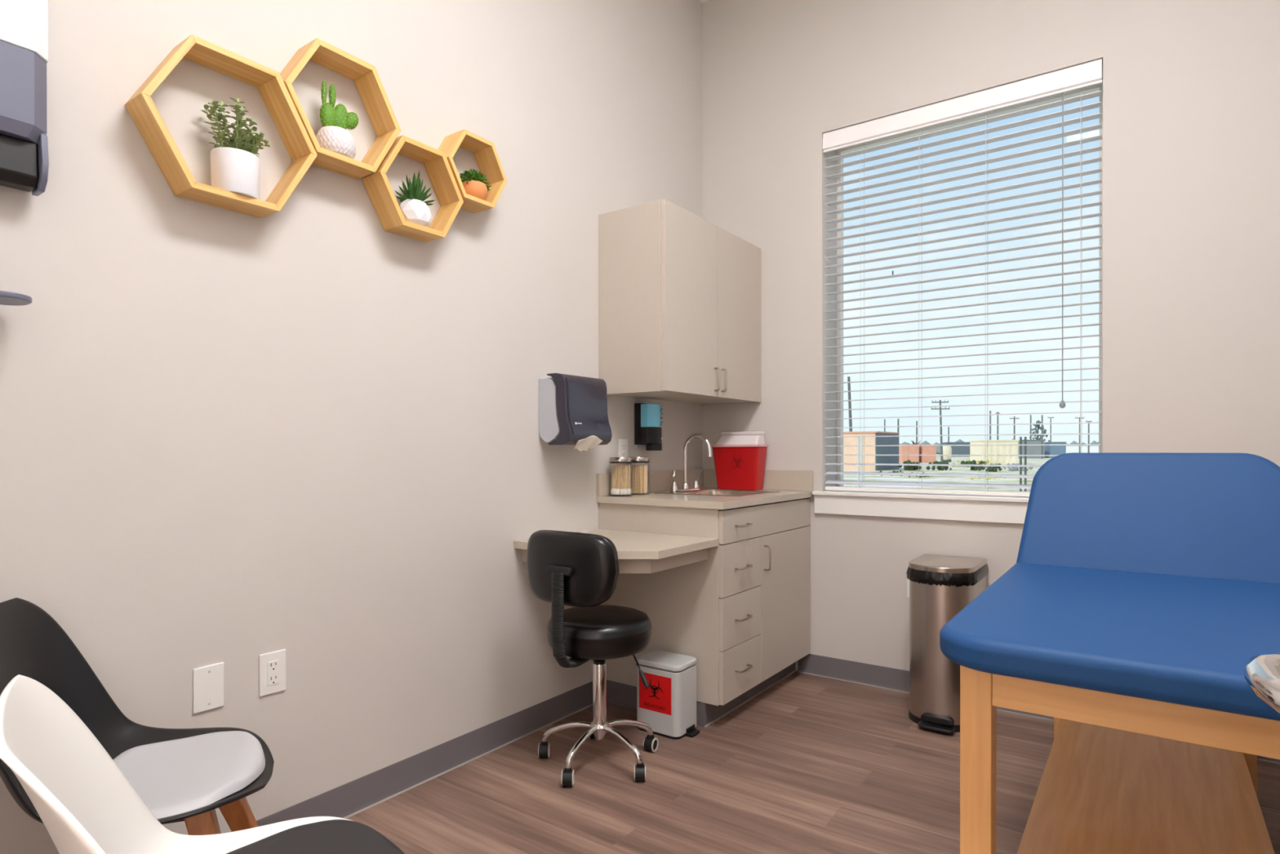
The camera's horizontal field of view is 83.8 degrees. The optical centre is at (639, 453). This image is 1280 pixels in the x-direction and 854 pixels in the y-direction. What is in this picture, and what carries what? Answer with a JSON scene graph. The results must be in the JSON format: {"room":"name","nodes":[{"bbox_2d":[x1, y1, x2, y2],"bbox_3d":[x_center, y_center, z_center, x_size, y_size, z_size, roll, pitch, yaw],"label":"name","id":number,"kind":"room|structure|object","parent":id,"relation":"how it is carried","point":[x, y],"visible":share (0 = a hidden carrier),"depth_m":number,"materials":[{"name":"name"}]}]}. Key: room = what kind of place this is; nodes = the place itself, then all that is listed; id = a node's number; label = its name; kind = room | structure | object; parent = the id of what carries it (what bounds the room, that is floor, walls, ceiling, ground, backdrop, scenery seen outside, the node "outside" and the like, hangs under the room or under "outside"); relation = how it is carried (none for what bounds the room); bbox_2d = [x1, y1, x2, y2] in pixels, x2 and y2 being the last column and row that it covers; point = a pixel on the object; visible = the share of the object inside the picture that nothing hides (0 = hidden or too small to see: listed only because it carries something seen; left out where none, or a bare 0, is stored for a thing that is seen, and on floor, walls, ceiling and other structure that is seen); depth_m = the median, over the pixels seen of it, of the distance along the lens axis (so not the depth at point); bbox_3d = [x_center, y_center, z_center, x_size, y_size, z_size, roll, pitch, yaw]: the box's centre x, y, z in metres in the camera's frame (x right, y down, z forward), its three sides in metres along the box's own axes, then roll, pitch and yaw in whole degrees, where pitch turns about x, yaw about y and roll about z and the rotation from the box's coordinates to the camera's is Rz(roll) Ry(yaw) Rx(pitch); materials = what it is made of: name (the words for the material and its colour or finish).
{"room":"examination room","nodes":[
{"label":"examination room","id":0,"kind":"room"},
{"bbox_2d":[0,0,702,853],"bbox_3d":[-0.697,-0.678,2.573,0.120,3.573,3.920,0,0,35],"label":"wall","id":1,"kind":"structure","parent":0,"point":[308,428],"depth_m":2.11,"materials":[{"name":"paint"}]},
{"bbox_2d":[0,0,48,305],"bbox_3d":[-1.319,-0.671,1.485,0.129,0.750,0.136,0,0,35],"label":"dispenser","id":2,"kind":"object","parent":1,"relation":"attached to","point":[24,24],"visible":1,"depth_m":1.49,"materials":[{"name":"grey plastic"}]},
{"bbox_2d":[0,290,31,305],"bbox_3d":[-1.321,-0.320,1.468,0.112,0.012,0.103,0,0,35],"label":"drip tray","id":3,"kind":"object","parent":2,"relation":"on","point":[6,298],"depth_m":1.46,"materials":[{"name":"plastic"}]},
{"bbox_2d":[192,662,224,714],"bbox_3d":[-1.127,0.613,1.864,0.007,0.117,0.075,0,0,35],"label":"blank wall plate","id":4,"kind":"object","parent":1,"relation":"attached to","point":[208,680],"visible":1,"depth_m":1.86,"materials":[{"name":"plastic"}]},
{"bbox_2d":[124,34,317,217],"bbox_3d":[-1.071,-0.836,1.857,0.099,0.373,0.430,0,0,35],"label":"shelf","id":5,"kind":"object","parent":1,"relation":"attached to","point":[140,106],"visible":1,"depth_m":1.83,"materials":[{"name":"brown wood"}]},
{"bbox_2d":[200,97,270,199],"bbox_3d":[-1.062,-0.784,1.871,0.133,0.235,0.157,0,0,-6],"label":"potted plant","id":6,"kind":"object","parent":5,"relation":"on","point":[235,166],"visible":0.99,"depth_m":1.82,"materials":[{"name":"green plant"}]},
{"bbox_2d":[258,648,285,697],"bbox_3d":[-1.029,0.616,2.000,0.008,0.117,0.075,0,0,35],"label":"wall outlet","id":7,"kind":"object","parent":1,"relation":"attached to","point":[272,665],"visible":1,"depth_m":2.00,"materials":[{"name":"plastic"}]},
{"bbox_2d":[266,659,279,685],"bbox_3d":[-1.028,0.616,1.999,0.004,0.066,0.033,0,0,35],"label":"receptacle","id":8,"kind":"object","parent":7,"relation":"attached to","point":[273,665],"depth_m":2.00,"materials":[{"name":"plastic"}]},
{"bbox_2d":[280,37,400,179],"bbox_3d":[-0.893,-1.007,2.107,0.099,0.320,0.368,0,0,35],"label":"shelf","id":9,"kind":"object","parent":1,"relation":"attached to","point":[366,77],"visible":0.8,"depth_m":2.14,"materials":[{"name":"brown wood"}]},
{"bbox_2d":[315,79,359,159],"bbox_3d":[-0.895,-0.975,2.098,0.110,0.220,0.111,0,0,-4],"label":"potted cactus","id":10,"kind":"object","parent":9,"relation":"on","point":[334,136],"visible":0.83,"depth_m":2.07,"materials":[{"name":"plant"}]},
{"bbox_2d":[315,125,355,159],"bbox_3d":[-0.895,-0.906,2.099,0.111,0.084,0.111,0,0,35],"label":"pot","id":11,"kind":"object","parent":10,"relation":"on","point":[336,139],"depth_m":2.06,"materials":[{"name":"ceramic"}]},
{"bbox_2d":[228,680,592,832],"bbox_3d":[-0.938,1.062,2.120,0.018,0.098,2.650,0,0,35],"label":"baseboard","id":12,"kind":"structure","parent":1,"relation":"attached to","point":[347,800],"depth_m":2.45,"materials":[{"name":"plastic"}]},
{"bbox_2d":[361,134,463,242],"bbox_3d":[-0.735,-0.856,2.329,0.099,0.282,0.324,0,0,35],"label":"shelf","id":13,"kind":"object","parent":1,"relation":"attached to","point":[377,185],"visible":0.96,"depth_m":2.32,"materials":[{"name":"brown wood"}]},
{"bbox_2d":[395,170,435,226],"bbox_3d":[-0.734,-0.824,2.328,0.126,0.183,0.125,0,0,-20],"label":"potted succulent","id":14,"kind":"object","parent":13,"relation":"on","point":[414,210],"visible":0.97,"depth_m":2.29,"materials":[{"name":"white ceramic"}]},
{"bbox_2d":[400,199,431,226],"bbox_3d":[-0.733,-0.774,2.323,0.106,0.084,0.107,0,0,35],"label":"pot","id":15,"kind":"object","parent":14,"relation":"on","point":[414,211],"depth_m":2.28,"materials":[{"name":"white ceramic"}]},
{"bbox_2d":[438,128,506,213],"bbox_3d":[-0.601,-0.990,2.517,0.099,0.232,0.267,0,0,35],"label":"shelf","id":16,"kind":"object","parent":1,"relation":"attached to","point":[484,151],"visible":0.72,"depth_m":2.54,"materials":[{"name":"brown wood"}]},
{"bbox_2d":[458,168,491,199],"bbox_3d":[-0.588,-0.946,2.528,0.106,0.113,0.137,0,0,35],"label":"potted plant","id":17,"kind":"object","parent":16,"relation":"on","point":[474,188],"visible":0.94,"depth_m":2.49,"materials":[{"name":"ceramic"}]},
{"bbox_2d":[462,180,487,199],"bbox_3d":[-0.589,-0.919,2.525,0.096,0.060,0.096,0,0,35],"label":"pot","id":18,"kind":"object","parent":17,"relation":"attached to","point":[476,188],"depth_m":2.49,"materials":[{"name":"ceramic"}]},
{"bbox_2d":[538,373,612,444],"bbox_3d":[-0.262,-0.175,2.926,0.178,0.284,0.269,0,0,35],"label":"paper towel dispenser","id":19,"kind":"object","parent":1,"relation":"attached to","point":[572,408],"visible":0.94,"depth_m":2.85,"materials":[{"name":"grey plastic"}]},
{"bbox_2d":[573,435,602,451],"bbox_3d":[-0.210,-0.039,2.882,0.059,0.064,0.150,0,0,35],"label":"paper towel","id":20,"kind":"object","parent":19,"relation":"hanging from","point":[593,441],"visible":1,"depth_m":2.87,"materials":[{"name":"beige paper"}]},
{"bbox_2d":[514,528,718,573],"bbox_3d":[-0.088,0.383,2.799,0.612,0.088,0.522,0,0,35],"label":"desk","id":21,"kind":"object","parent":1,"relation":"attached to","point":[637,552],"visible":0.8,"depth_m":2.67,"materials":[{"name":"laminate"}]},
{"bbox_2d":[617,438,627,463],"bbox_3d":[-0.079,-0.009,3.332,0.008,0.117,0.075,0,0,35],"label":"wall outlet","id":22,"kind":"object","parent":1,"relation":"attached to","point":[622,442],"visible":0.88,"depth_m":3.33,"materials":[{"name":"plastic"}]},
{"bbox_2d":[621,444,626,457],"bbox_3d":[-0.077,-0.009,3.331,0.004,0.066,0.033,0,0,35],"label":"receptacle","id":23,"kind":"object","parent":22,"relation":"attached to","point":[623,446],"depth_m":3.33,"materials":[{"name":"plastic"}]},
{"bbox_2d":[633,403,662,450],"bbox_3d":[0.047,-0.125,3.419,0.108,0.224,0.122,0,0,35],"label":"soap dispenser","id":24,"kind":"object","parent":1,"relation":"attached to","point":[647,429],"visible":1,"depth_m":3.38,"materials":[{"name":"grey plastic"}]},
{"bbox_2d":[596,468,703,496],"bbox_3d":[0.083,0.140,3.549,0.019,0.101,0.929,0,0,35],"label":"backsplash","id":25,"kind":"structure","parent":1,"relation":"attached to","point":[657,481],"depth_m":3.54,"materials":[{"name":"laminate"}]},
{"bbox_2d":[598,199,760,404],"bbox_3d":[0.235,-0.664,3.446,0.384,0.803,0.912,0,0,35],"label":"upper cabinet","id":26,"kind":"object","parent":1,"relation":"attached to","point":[679,293],"visible":0.95,"depth_m":3.15,"materials":[{"name":"beige laminate"}]},
{"bbox_2d":[698,0,710,4],"bbox_3d":[0.333,-2.512,1.830,2.655,0.100,3.920,0,0,35],"label":"ceiling","id":27,"kind":"structure","parent":0,"point":[702,2],"depth_m":3.90,"materials":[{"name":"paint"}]},
{"bbox_2d":[346,671,1279,853],"bbox_3d":[-0.165,1.164,1.140,2.655,0.100,5.650,0,0,35],"label":"floor","id":28,"kind":"structure","parent":0,"point":[810,764],"depth_m":2.35,"materials":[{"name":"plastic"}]},
{"bbox_2d":[0,597,274,835],"bbox_3d":[-1.008,0.707,1.423,0.536,0.815,0.464,0,0,-20],"label":"chair","id":29,"kind":"object","parent":28,"relation":"on","point":[185,775],"visible":0.73,"depth_m":1.50,"materials":[{"name":"black plastic"}]},
{"bbox_2d":[0,674,404,853],"bbox_3d":[-0.552,0.708,1.012,0.536,0.815,0.464,0,0,-40],"label":"chair","id":30,"kind":"object","parent":28,"relation":"on","point":[85,802],"visible":1,"depth_m":1.02,"materials":[{"name":"white plastic"}]},
{"bbox_2d":[526,529,658,786],"bbox_3d":[-0.150,0.687,2.539,0.447,0.843,0.462,0,0,35],"label":"stool","id":31,"kind":"object","parent":28,"relation":"on","point":[580,571],"visible":1,"depth_m":2.40,"materials":[{"name":"black leather"}]},
{"bbox_2d":[635,649,699,739],"bbox_3d":[0.114,0.965,2.863,0.250,0.285,0.162,0,0,35],"label":"bin","id":32,"kind":"object","parent":28,"relation":"on","point":[668,704],"visible":0.98,"depth_m":2.80,"materials":[{"name":"white plastic"}]},
{"bbox_2d":[598,497,810,727],"bbox_3d":[0.348,0.663,3.371,0.658,0.883,0.912,0,0,35],"label":"base cabinet","id":33,"kind":"object","parent":28,"relation":"on","point":[743,611],"visible":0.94,"depth_m":3.02,"materials":[{"name":"beige laminate"}]},
{"bbox_2d":[596,468,813,509],"bbox_3d":[0.336,0.155,3.369,0.639,0.130,0.929,0,0,35],"label":"countertop","id":34,"kind":"structure","parent":33,"relation":"on","point":[791,484],"depth_m":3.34,"materials":[{"name":"laminate"}]},
{"bbox_2d":[608,457,632,462],"bbox_3d":[-0.086,0.105,3.194,0.104,0.173,0.104,0,0,35],"label":"lid","id":35,"kind":"object","parent":34,"relation":"on","point":[611,460],"visible":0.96,"depth_m":3.15,"materials":[{"name":"metal"}]},
{"bbox_2d":[620,464,622,494],"bbox_3d":[-0.083,0.118,3.155,0.010,0.134,0.010,0,0,-1],"label":"cotton swab","id":36,"kind":"object","parent":35,"relation":"in","point":[621,464],"visible":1,"depth_m":3.15,"materials":[{"name":"brown wood"}]},
{"bbox_2d":[623,464,626,494],"bbox_3d":[-0.066,0.119,3.157,0.014,0.134,0.010,0,0,-32],"label":"cotton swab","id":37,"kind":"object","parent":35,"relation":"in","point":[624,490],"visible":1,"depth_m":3.16,"materials":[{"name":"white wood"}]},
{"bbox_2d":[627,464,629,494],"bbox_3d":[-0.051,0.118,3.173,0.010,0.134,0.010,0,0,-41],"label":"cotton swab","id":38,"kind":"object","parent":35,"relation":"in","point":[628,464],"visible":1,"depth_m":3.17,"materials":[{"name":"brown wood"}]},
{"bbox_2d":[631,457,649,462],"bbox_3d":[-0.007,0.104,3.298,0.104,0.173,0.104,0,0,35],"label":"lid","id":39,"kind":"object","parent":34,"relation":"on","point":[635,460],"visible":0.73,"depth_m":3.25,"materials":[{"name":"metal"}]},
{"bbox_2d":[631,465,633,493],"bbox_3d":[-0.031,0.121,3.293,0.007,0.128,0.021,0,0,44],"label":"tongue depressor","id":40,"kind":"object","parent":39,"relation":"in","point":[632,465],"visible":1,"depth_m":3.29,"materials":[{"name":"brown wood"}]},
{"bbox_2d":[632,465,635,493],"bbox_3d":[-0.026,0.121,3.287,0.003,0.128,0.018,0,-1,41],"label":"tongue depressor","id":41,"kind":"object","parent":39,"relation":"in","point":[634,465],"visible":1,"depth_m":3.28,"materials":[{"name":"brown wood"}]},
{"bbox_2d":[633,465,635,493],"bbox_3d":[-0.025,0.121,3.284,0.008,0.128,0.019,0,0,23],"label":"tongue depressor","id":42,"kind":"object","parent":39,"relation":"in","point":[633,465],"visible":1,"depth_m":3.28,"materials":[{"name":"brown wood"}]},
{"bbox_2d":[635,465,637,493],"bbox_3d":[-0.017,0.121,3.278,0.004,0.128,0.020,0,0,41],"label":"tongue depressor","id":43,"kind":"object","parent":39,"relation":"in","point":[636,466],"visible":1,"depth_m":3.27,"materials":[{"name":"brown wood"}]},
{"bbox_2d":[638,466,639,493],"bbox_3d":[-0.003,0.121,3.271,0.002,0.128,0.018,0,0,22],"label":"tongue depressor","id":44,"kind":"object","parent":39,"relation":"in","point":[638,466],"visible":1,"depth_m":3.26,"materials":[{"name":"brown wood"}]},
{"bbox_2d":[639,465,641,493],"bbox_3d":[0.003,0.121,3.263,0.009,0.128,0.022,0,0,31],"label":"tongue depressor","id":45,"kind":"object","parent":39,"relation":"in","point":[641,465],"visible":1,"depth_m":3.26,"materials":[{"name":"brown wood"}]},
{"bbox_2d":[640,465,643,493],"bbox_3d":[0.008,0.121,3.263,0.004,0.128,0.018,1,0,27],"label":"tongue depressor","id":46,"kind":"object","parent":39,"relation":"in","point":[642,466],"visible":1,"depth_m":3.26,"materials":[{"name":"brown wood"}]},
{"bbox_2d":[643,465,644,493],"bbox_3d":[0.020,0.121,3.277,0.008,0.128,0.021,0,0,27],"label":"tongue depressor","id":47,"kind":"object","parent":39,"relation":"in","point":[644,465],"visible":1,"depth_m":3.27,"materials":[{"name":"brown wood"}]},
{"bbox_2d":[644,465,647,493],"bbox_3d":[0.025,0.121,3.278,0.002,0.128,0.023,0,0,42],"label":"tongue depressor","id":48,"kind":"object","parent":39,"relation":"in","point":[646,466],"visible":1,"depth_m":3.28,"materials":[{"name":"brown wood"}]},
{"bbox_2d":[669,434,711,492],"bbox_3d":[0.232,0.047,3.486,0.203,0.278,0.201,0,0,-10],"label":"faucet","id":49,"kind":"object","parent":34,"relation":"on","point":[685,486],"visible":1,"depth_m":3.48,"materials":[{"name":"silver metal"}]},
{"bbox_2d":[654,488,779,497],"bbox_3d":[0.372,0.265,3.412,0.450,0.158,0.420,0,0,35],"label":"sink","id":50,"kind":"object","parent":34,"relation":"in","point":[715,492],"visible":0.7,"depth_m":3.51,"materials":[{"name":"metal"}]},
{"bbox_2d":[681,489,768,495],"bbox_3d":[0.398,0.267,3.393,0.335,0.156,0.370,0,0,35],"label":"basin","id":51,"kind":"object","parent":50,"relation":"in","point":[721,492],"depth_m":3.56,"materials":[{"name":"metal"}]},
{"bbox_2d":[711,431,768,490],"bbox_3d":[0.516,0.039,3.703,0.278,0.300,0.128,0,0,35],"label":"sharps container","id":52,"kind":"object","parent":34,"relation":"on","point":[740,457],"visible":0.98,"depth_m":3.65,"materials":[{"name":"red plastic"}]},
{"bbox_2d":[906,553,988,733],"bbox_3d":[1.271,0.780,2.980,0.273,0.651,0.412,0,0,35],"label":"trash can","id":53,"kind":"object","parent":28,"relation":"on","point":[941,586],"visible":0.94,"depth_m":2.86,"materials":[{"name":"silver metal"}]},
{"bbox_2d":[939,453,1279,853],"bbox_3d":[1.251,0.555,1.742,0.620,1.110,1.780,0,0,35],"label":"exam table","id":54,"kind":"object","parent":28,"relation":"on","point":[1140,593],"visible":1,"depth_m":1.65,"materials":[{"name":"blue leather"}]},
{"bbox_2d":[939,562,1279,720],"bbox_3d":[1.008,0.328,1.402,0.620,0.056,0.945,0,0,35],"label":"seat cushion","id":55,"kind":"object","parent":54,"relation":"on","point":[1174,635],"depth_m":1.21,"materials":[{"name":"blue leather"}]},
{"bbox_2d":[1017,718,1275,853],"bbox_3d":[1.266,0.896,1.784,0.467,0.018,1.638,0,0,35],"label":"shelf","id":56,"kind":"object","parent":54,"relation":"attached to","point":[1101,789],"depth_m":1.83,"materials":[{"name":"brown wood"}]},
{"bbox_2d":[1016,453,1279,583],"bbox_3d":[1.336,0.169,1.861,0.610,0.340,0.220,0,0,35],"label":"backrest cushion","id":57,"kind":"object","parent":54,"relation":"on","point":[1199,515],"depth_m":1.84,"materials":[{"name":"blue leather"}]},
{"bbox_2d":[702,0,1279,671],"bbox_3d":[1.400,-0.683,3.331,2.415,3.573,0.250,0,0,35],"label":"wall","id":58,"kind":"structure","parent":0,"point":[1191,88],"depth_m":3.07,"materials":[{"name":"paint"}]},
{"bbox_2d":[703,469,813,491],"bbox_3d":[0.608,0.139,3.733,0.620,0.101,0.019,0,0,35],"label":"backsplash","id":59,"kind":"structure","parent":58,"relation":"attached to","point":[784,480],"depth_m":3.63,"materials":[{"name":"laminate"}]},
{"bbox_2d":[906,577,909,597],"bbox_3d":[1.264,0.608,3.276,0.075,0.117,0.008,0,0,35],"label":"wall outlet","id":60,"kind":"object","parent":58,"relation":"attached to","point":[908,580],"visible":0.08,"depth_m":3.29,"materials":[{"name":"plastic"}]},
{"bbox_2d":[812,80,1102,524],"bbox_3d":[1.438,-0.643,3.280,1.247,1.883,0.279,0,0,35],"label":"window","id":61,"kind":"structure","parent":58,"relation":"in","point":[973,508],"depth_m":3.28,"materials":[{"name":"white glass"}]},
{"bbox_2d":[822,58,1102,497],"bbox_3d":[1.397,-0.697,3.223,1.159,1.764,0.078,0,0,35],"label":"window blind","id":62,"kind":"object","parent":61,"relation":"attached to","point":[1087,74],"visible":0.93,"depth_m":3.17,"materials":[{"name":"white plastic"}]},
{"bbox_2d":[796,653,1279,764],"bbox_3d":[1.552,1.056,3.066,1.855,0.098,0.018,0,0,35],"label":"baseboard","id":63,"kind":"structure","parent":58,"relation":"attached to","point":[882,677],"depth_m":3.42,"materials":[{"name":"plastic"}]},
{"bbox_3d":[-0.768,-0.669,0.290,2.415,3.573,0.120,0,0,35],"label":"wall","id":64,"kind":"structure","parent":0,"visible":0},
{"bbox_2d":[1244,653,1279,713],"bbox_3d":[0.278,0.057,0.192,0.117,2.100,0.890,0,0,35],"label":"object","id":65,"kind":"structure","parent":64,"relation":"in","point":[1261,672],"depth_m":0.49,"materials":[{"name":"silver metal"}]},
{"label":"outside","id":66,"kind":"structure","parent":0,"visible":0},
{"bbox_2d":[843,453,1051,491],"bbox_3d":[97.929,0.576,192.515,460.000,0.001,419.600,0,0,35],"label":"ground","id":67,"kind":"structure","parent":66,"point":[957,469],"depth_m":36.29,"materials":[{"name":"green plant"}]},
{"bbox_2d":[847,376,852,431],"bbox_3d":[18.094,-2.701,61.269,0.562,7.740,0.300,0,0,35],"label":"utility pole","id":68,"kind":"object","parent":67,"relation":"on","point":[848,377],"visible":0.65,"depth_m":61.22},
{"bbox_2d":[857,436,859,486],"bbox_3d":[7.401,0.387,24.203,0.060,1.860,0.060,0,0,35],"label":"fence post","id":69,"kind":"object","parent":67,"relation":"on","point":[858,437],"visible":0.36,"depth_m":24.18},
{"bbox_2d":[860,436,862,486],"bbox_3d":[7.498,0.388,24.134,0.060,1.860,0.060,0,0,35],"label":"fence post","id":70,"kind":"object","parent":67,"relation":"on","point":[861,437],"visible":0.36,"depth_m":24.11,"materials":[{"name":"grey metal"}]},
{"bbox_2d":[843,431,899,471],"bbox_3d":[14.317,-0.165,54.171,9.782,2.720,6.676,0,0,31],"label":"building","id":71,"kind":"structure","parent":67,"relation":"on","point":[888,450],"depth_m":50.03,"materials":[{"name":"stone"}]},
{"bbox_2d":[880,470,903,475],"bbox_3d":[13.984,1.133,39.703,1.361,0.337,1.720,0,0,16],"label":"clump","id":72,"kind":"object","parent":67,"relation":"on","point":[900,471],"visible":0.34,"depth_m":39.58,"materials":[{"name":"plant"}]},
{"bbox_2d":[898,444,918,462],"bbox_3d":[30.600,0.038,81.349,2.746,2.070,2.956,0,0,35],"label":"shipping container","id":73,"kind":"object","parent":67,"relation":"on","point":[903,450],"visible":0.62,"depth_m":80.28,"materials":[{"name":"orange metal"}]},
{"bbox_2d":[897,459,921,470],"bbox_3d":[19.096,0.901,50.239,1.417,0.890,1.315,0,0,-10],"label":"bush","id":74,"kind":"object","parent":67,"relation":"on","point":[905,467],"visible":0.75,"depth_m":49.96,"materials":[{"name":"green plant"}]},
{"bbox_2d":[915,421,917,444],"bbox_3d":[54.116,-2.725,139.485,0.340,7.100,0.340,0,0,35],"label":"utility pole","id":75,"kind":"object","parent":67,"relation":"on","point":[916,421],"visible":0.65,"depth_m":139.35,"materials":[{"name":"grey wood"}]},
{"bbox_2d":[919,444,937,462],"bbox_3d":[32.680,0.046,81.339,2.566,2.050,2.869,0,0,35],"label":"shipping container","id":76,"kind":"object","parent":67,"relation":"on","point":[923,450],"visible":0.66,"depth_m":80.25,"materials":[{"name":"orange metal"}]},
{"bbox_2d":[925,460,951,470],"bbox_3d":[20.953,0.900,50.119,1.460,0.754,1.540,0,0,6],"label":"bush","id":77,"kind":"object","parent":67,"relation":"on","point":[933,468],"visible":0.71,"depth_m":49.86,"materials":[{"name":"green plant"}]},
{"bbox_2d":[930,399,950,462],"bbox_3d":[33.807,-2.464,80.279,1.813,7.084,1.064,0,0,35],"label":"utility pole","id":78,"kind":"object","parent":67,"relation":"on","point":[940,402],"visible":0.8,"depth_m":80.16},
{"bbox_2d":[942,445,951,462],"bbox_3d":[36.397,0.029,84.830,1.240,2.050,1.240,0,0,35],"label":"storage tank","id":79,"kind":"object","parent":67,"relation":"on","point":[947,450],"visible":0.73,"depth_m":84.31,"materials":[{"name":"white metal"}]},
{"bbox_2d":[947,426,949,442],"bbox_3d":[73.581,-2.813,170.066,0.360,7.000,0.360,0,0,35],"label":"utility pole","id":80,"kind":"object","parent":67,"relation":"on","point":[948,427],"visible":0.65,"depth_m":169.96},
{"bbox_2d":[942,441,969,456],"bbox_3d":[71.050,-0.821,157.388,9.547,3.120,10.867,0,0,35],"label":"warehouse","id":81,"kind":"structure","parent":67,"relation":"on","point":[956,450],"depth_m":153.40,"materials":[{"name":"metal"}]},
{"bbox_2d":[951,459,989,466],"bbox_3d":[28.208,0.894,60.866,2.836,0.704,2.895,0,0,35],"label":"clump","id":82,"kind":"object","parent":67,"relation":"on","point":[978,461],"visible":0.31,"depth_m":60.45,"materials":[{"name":"plant"}]},
{"bbox_2d":[960,459,986,471],"bbox_3d":[23.204,0.881,49.610,1.556,0.849,1.594,0,0,35],"label":"bush","id":83,"kind":"object","parent":67,"relation":"on","point":[972,462],"visible":0.76,"depth_m":49.35,"materials":[{"name":"green plant"}]},
{"bbox_2d":[969,476,1005,479],"bbox_3d":[16.605,1.169,34.039,1.462,0.252,1.583,0,0,35],"label":"clump","id":84,"kind":"object","parent":67,"relation":"on","point":[971,477],"visible":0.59,"depth_m":33.89,"materials":[{"name":"yellow plant"}]},
{"bbox_2d":[989,410,991,439],"bbox_3d":[57.346,-3.021,116.796,0.280,7.860,0.280,0,0,35],"label":"utility pole","id":85,"kind":"object","parent":67,"relation":"on","point":[989,411],"visible":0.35,"depth_m":116.71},
{"bbox_2d":[983,462,1001,471],"bbox_3d":[23.138,0.970,46.675,0.724,0.638,1.348,0,0,-7],"label":"bush","id":86,"kind":"object","parent":67,"relation":"on","point":[990,468],"visible":0.75,"depth_m":46.51,"materials":[{"name":"green plant"}]},
{"bbox_2d":[968,440,1019,463],"bbox_3d":[37.290,-0.145,75.228,4.998,2.470,4.799,0,0,35],"label":"shipping container","id":87,"kind":"object","parent":67,"relation":"on","point":[974,450],"visible":0.93,"depth_m":73.68,"materials":[{"name":"beige metal"}]},
{"bbox_2d":[995,412,999,439],"bbox_3d":[58.567,-2.912,116.786,0.636,7.640,0.409,0,0,35],"label":"utility pole","id":88,"kind":"object","parent":67,"relation":"on","point":[995,412],"visible":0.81,"depth_m":116.73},
{"bbox_2d":[898,439,1098,453],"bbox_3d":[126.229,-1.711,239.658,236.522,6.437,15.297,0,0,35],"label":"mountain range","id":89,"kind":"object","parent":67,"relation":"on","point":[938,447],"visible":0.02,"depth_m":247.20,"materials":[{"name":"grey stone"}]},
{"bbox_2d":[1009,416,1018,439],"bbox_3d":[68.899,-2.958,131.280,1.470,7.600,0.872,0,0,35],"label":"utility pole","id":90,"kind":"object","parent":67,"relation":"on","point":[1014,418],"visible":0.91,"depth_m":131.19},
{"bbox_2d":[1002,462,1032,471],"bbox_3d":[25.037,0.967,47.864,1.819,0.619,1.633,0,0,-8],"label":"mound","id":91,"kind":"object","parent":67,"relation":"on","point":[1015,468],"visible":0.5,"depth_m":47.54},
{"bbox_2d":[1019,436,1022,491],"bbox_3d":[12.823,0.383,24.023,0.060,1.860,0.060,0,0,35],"label":"fence post","id":92,"kind":"object","parent":67,"relation":"on","point":[1020,437],"visible":0.64,"depth_m":24.00,"materials":[{"name":"grey metal"}]},
{"bbox_2d":[1024,436,1026,491],"bbox_3d":[12.937,0.383,23.941,0.060,1.860,0.060,0,0,35],"label":"fence post","id":93,"kind":"object","parent":67,"relation":"on","point":[1025,437],"visible":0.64,"depth_m":23.92,"materials":[{"name":"grey metal"}]},
{"bbox_2d":[1030,414,1031,439],"bbox_3d":[79.046,-3.469,144.308,0.320,8.500,0.320,0,0,35],"label":"utility pole","id":94,"kind":"object","parent":67,"relation":"on","point":[1030,415],"visible":0.65,"depth_m":144.19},
{"bbox_2d":[1017,439,1044,458],"bbox_3d":[64.853,-0.680,122.508,8.772,3.120,9.846,0,0,35],"label":"warehouse","id":95,"kind":"structure","parent":67,"relation":"on","point":[1031,450],"depth_m":118.29,"materials":[{"name":"metal"}]},
{"bbox_2d":[1029,420,1049,441],"bbox_3d":[75.548,-2.716,134.772,3.471,7.076,4.712,0,0,35],"label":"tree","id":96,"kind":"object","parent":67,"relation":"on","point":[1037,426],"visible":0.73,"depth_m":134.27,"materials":[{"name":"green plant"}]},
{"bbox_2d":[1040,414,1043,458],"bbox_3d":[65.484,-2.646,116.154,0.280,7.100,0.280,0,0,35],"label":"utility pole","id":97,"kind":"object","parent":67,"relation":"on","point":[1042,450],"visible":1,"depth_m":116.06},
{"bbox_2d":[1047,416,1053,441],"bbox_3d":[86.677,-3.491,150.534,1.136,8.480,0.682,0,0,35],"label":"utility pole","id":98,"kind":"object","parent":67,"relation":"on","point":[1047,416],"visible":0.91,"depth_m":150.41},
{"bbox_2d":[1044,441,1066,457],"bbox_3d":[73.904,-0.557,127.109,3.971,2.820,5.686,0,0,35],"label":"shed","id":99,"kind":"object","parent":67,"relation":"on","point":[1048,450],"visible":0.73,"depth_m":124.91,"materials":[{"name":"metal"}]},
{"bbox_2d":[1075,416,1084,453],"bbox_3d":[84.099,-3.083,136.409,1.470,7.780,0.872,0,0,35],"label":"utility pole","id":100,"kind":"object","parent":67,"relation":"on","point":[1075,416],"visible":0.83,"depth_m":136.32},
{"bbox_2d":[1066,444,1098,453],"bbox_3d":[90.533,-0.397,145.958,9.929,2.320,9.034,0,0,35],"label":"warehouse","id":101,"kind":"structure","parent":67,"relation":"on","point":[1093,448],"depth_m":142.46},
{"bbox_2d":[1085,420,1091,453],"bbox_3d":[85.704,-2.734,136.249,0.969,7.080,0.591,0,0,35],"label":"utility pole","id":102,"kind":"object","parent":67,"relation":"on","point":[1086,420],"visible":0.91,"depth_m":136.15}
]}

